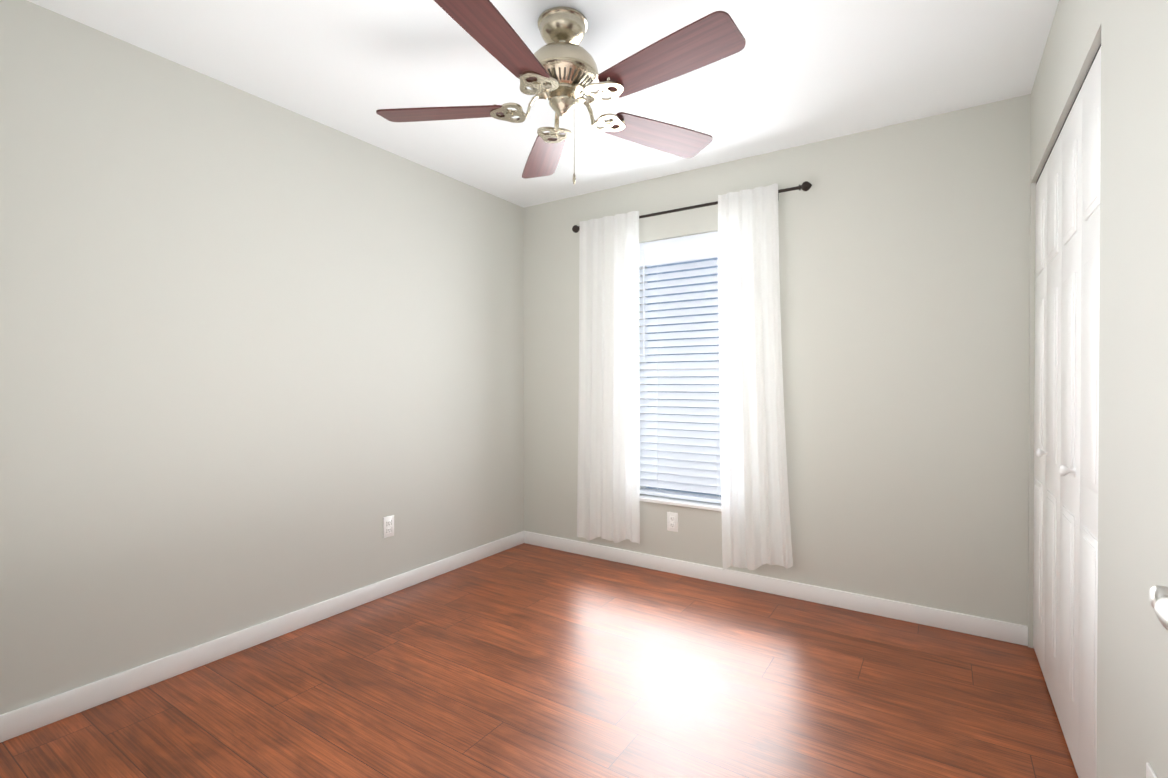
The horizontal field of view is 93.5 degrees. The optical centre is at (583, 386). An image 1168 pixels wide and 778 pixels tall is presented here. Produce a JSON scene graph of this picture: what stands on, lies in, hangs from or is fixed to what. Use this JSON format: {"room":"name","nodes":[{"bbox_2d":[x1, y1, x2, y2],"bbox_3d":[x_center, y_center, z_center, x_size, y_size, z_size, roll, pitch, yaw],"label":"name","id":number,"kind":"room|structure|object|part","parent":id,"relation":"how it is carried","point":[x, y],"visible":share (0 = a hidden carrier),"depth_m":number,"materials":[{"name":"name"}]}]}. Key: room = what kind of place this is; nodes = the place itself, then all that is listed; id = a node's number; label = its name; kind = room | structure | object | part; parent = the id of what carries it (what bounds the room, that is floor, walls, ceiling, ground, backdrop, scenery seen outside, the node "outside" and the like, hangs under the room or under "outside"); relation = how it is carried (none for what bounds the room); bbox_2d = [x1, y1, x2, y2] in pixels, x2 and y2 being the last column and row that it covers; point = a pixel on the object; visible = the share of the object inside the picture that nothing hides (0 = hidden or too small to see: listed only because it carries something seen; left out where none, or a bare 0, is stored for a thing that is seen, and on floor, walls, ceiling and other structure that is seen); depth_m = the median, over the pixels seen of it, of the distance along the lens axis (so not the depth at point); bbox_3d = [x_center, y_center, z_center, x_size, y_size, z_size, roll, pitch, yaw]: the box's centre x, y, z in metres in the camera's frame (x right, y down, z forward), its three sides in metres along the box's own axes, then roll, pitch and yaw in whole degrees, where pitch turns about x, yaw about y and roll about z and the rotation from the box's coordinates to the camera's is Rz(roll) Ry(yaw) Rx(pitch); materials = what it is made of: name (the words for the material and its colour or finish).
{"room":"empty bedroom","nodes":[
{"label":"empty bedroom","id":0,"kind":"room"},
{"bbox_2d":[0,0,523,714],"bbox_3d":[-1.337,-0.074,2.764,0.140,2.440,3.344,0,0,33],"label":"wall","id":1,"kind":"structure","parent":0,"point":[260,360],"depth_m":2.30,"materials":[{"name":"grey paint"}]},
{"bbox_2d":[0,531,523,742],"bbox_3d":[-1.269,1.102,2.736,0.014,0.088,3.050,0,0,33],"label":"baseboard","id":2,"kind":"structure","parent":1,"relation":"attached to","point":[30,717],"depth_m":2.30,"materials":[{"name":"white wood"}]},
{"bbox_2d":[383,515,393,537],"bbox_3d":[-1.077,0.772,3.032,0.009,0.115,0.070,0,0,33],"label":"electrical outlet","id":3,"kind":"object","parent":1,"relation":"attached to","point":[388,526],"visible":1,"depth_m":3.03,"materials":[{"name":"white plastic"}]},
{"bbox_2d":[0,543,1077,777],"bbox_3d":[-0.148,1.207,1.138,3.920,0.100,4.780,0,0,33],"label":"floor","id":4,"kind":"structure","parent":0,"point":[526,661],"depth_m":2.04,"materials":[{"name":"brown wood"}]},
{"bbox_2d":[27,0,1058,207],"bbox_3d":[-0.148,-1.333,1.121,3.920,0.100,4.780,0,0,33],"label":"ceiling","id":5,"kind":"structure","parent":0,"point":[793,73],"depth_m":2.23,"materials":[{"name":"white paint"}]},
{"bbox_2d":[376,0,745,184],"bbox_3d":[-0.066,-1.002,1.913,1.272,0.572,1.278,0,0,33],"label":"fan","id":6,"kind":"object","parent":5,"relation":"hanging from","point":[559,72],"visible":1,"depth_m":1.83,"materials":[{"name":"brown wood"}]},
{"bbox_3d":[-0.503,-0.988,1.986,0.467,0.006,0.156,0,12,5],"label":"blade","id":7,"kind":"part","parent":6,"relation":"part of","materials":[{"name":"brown wood"}]},
{"bbox_3d":[-0.246,-0.985,1.552,0.156,0.006,0.467,13,6,23],"label":"blade","id":8,"kind":"part","parent":6,"relation":"part of","materials":[{"name":"brown wood"}]},
{"label":"blade","id":9,"kind":"part","parent":6,"relation":"part of","materials":[{"name":"wood"}]},
{"bbox_3d":[-0.076,-1.111,1.945,0.257,0.160,0.257,0,0,33],"label":"motor","id":10,"kind":"part","parent":6,"relation":"part of","materials":[{"name":"silver metal"}]},
{"bbox_3d":[0.293,-0.989,2.164,0.467,0.006,0.156,0,-12,-31],"label":"blade","id":11,"kind":"part","parent":6,"relation":"part of","materials":[{"name":"brown wood"}]},
{"bbox_3d":[0.246,-0.986,1.663,0.467,0.006,0.156,0,-12,41],"label":"blade","id":12,"kind":"part","parent":6,"relation":"part of","materials":[{"name":"brown wood"}]},
{"bbox_2d":[524,94,1030,625],"bbox_3d":[0.862,-0.078,3.241,3.020,2.440,0.140,0,0,33],"label":"wall","id":13,"kind":"structure","parent":0,"point":[904,278],"depth_m":2.75,"materials":[{"name":"grey paint"}]},
{"bbox_2d":[667,512,677,531],"bbox_3d":[0.541,0.828,3.367,0.070,0.115,0.009,0,0,33],"label":"electrical outlet","id":14,"kind":"object","parent":13,"relation":"attached to","point":[672,521],"visible":1,"depth_m":3.36,"materials":[{"name":"white plastic"}]},
{"bbox_2d":[640,258,720,497],"bbox_3d":[0.671,-0.110,3.424,0.699,1.617,0.038,0,0,33],"label":"window","id":15,"kind":"structure","parent":13,"relation":"in","point":[672,491],"depth_m":3.50,"materials":[{"name":"white"}]},
{"bbox_2d":[639,231,720,503],"bbox_3d":[0.634,-0.115,3.368,0.694,1.604,0.068,0,0,33],"label":"window blinds","id":16,"kind":"object","parent":15,"relation":"attached to","point":[667,471],"visible":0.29,"depth_m":3.40,"materials":[{"name":"white plastic"}]},
{"bbox_2d":[640,494,721,511],"bbox_3d":[0.626,0.710,3.361,0.736,0.022,0.125,0,0,33],"label":"window sill","id":17,"kind":"structure","parent":13,"relation":"attached to","point":[682,502],"depth_m":3.35,"materials":[{"name":"white wood"}]},
{"bbox_2d":[572,181,811,569],"bbox_3d":[0.556,-0.027,3.276,1.506,2.110,0.136,0,0,33],"label":"curtains","id":18,"kind":"object","parent":13,"relation":"attached to","point":[756,530],"visible":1,"depth_m":3.08,"materials":[{"name":"white fabric"}]},
{"bbox_3d":[0.565,-1.048,3.283,1.506,0.060,0.103,0,0,33],"label":"rod","id":19,"kind":"part","parent":18,"relation":"part of","materials":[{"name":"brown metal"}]},
{"bbox_2d":[524,531,1027,645],"bbox_3d":[0.767,1.099,3.219,2.866,0.088,0.014,0,0,33],"label":"baseboard","id":20,"kind":"structure","parent":13,"relation":"attached to","point":[972,625],"depth_m":2.94,"materials":[{"name":"white wood"}]},
{"bbox_2d":[1028,0,1167,777],"bbox_3d":[1.153,-0.063,1.054,0.140,2.440,3.204,0,0,33],"label":"wall","id":21,"kind":"structure","parent":0,"point":[1130,37],"depth_m":1.14,"materials":[{"name":"grey paint"}]},
{"bbox_2d":[1033,44,1100,777],"bbox_3d":[1.618,0.126,1.873,0.068,2.027,1.281,0,0,33],"label":"closet","id":22,"kind":"object","parent":21,"relation":"attached to","point":[1066,393],"visible":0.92,"depth_m":1.70,"materials":[{"name":"white wood"}]},
{"bbox_3d":[1.735,0.250,2.081,0.038,0.034,0.034,0,0,33],"label":"knob","id":23,"kind":"part","parent":22,"relation":"part of","materials":[{"name":"white"}]},
{"bbox_3d":[1.463,0.253,1.664,0.038,0.034,0.034,0,0,33],"label":"knob","id":24,"kind":"part","parent":22,"relation":"part of","materials":[{"name":"white"}]},
{"bbox_3d":[1.634,-0.883,1.856,0.026,0.009,1.281,0,0,33],"label":"track rail","id":25,"kind":"part","parent":22,"relation":"part of","materials":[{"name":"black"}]},
{"bbox_2d":[1146,762,1156,777],"bbox_3d":[1.009,0.743,0.976,0.009,0.115,0.070,0,0,33],"label":"electrical outlet","id":26,"kind":"object","parent":21,"relation":"attached to","point":[1150,772],"visible":1,"depth_m":0.99,"materials":[{"name":"white plastic"}]},
{"label":"outside","id":27,"kind":"structure","parent":0,"visible":0},
{"bbox_2d":[647,258,720,495],"bbox_3d":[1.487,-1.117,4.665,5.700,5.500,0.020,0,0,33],"label":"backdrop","id":28,"kind":"structure","parent":27,"point":[684,338],"depth_m":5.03,"materials":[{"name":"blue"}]},
{"bbox_3d":[0.214,0.146,-0.163,0.020,2.040,0.142,0,0,33],"label":"door frame","id":29,"kind":"structure","parent":0,"visible":0},
{"bbox_3d":[0.484,0.140,0.264,0.042,2.025,0.812,0,0,33],"label":"door","id":30,"kind":"structure","parent":29,"relation":"attached to","visible":0},
{"bbox_2d":[1149,585,1167,630],"bbox_3d":[0.633,0.225,0.517,0.128,0.067,0.153,0,0,33],"label":"door handle","id":31,"kind":"object","parent":30,"relation":"attached to","point":[1158,596],"depth_m":0.57,"materials":[{"name":"grey metal"}]}
]}

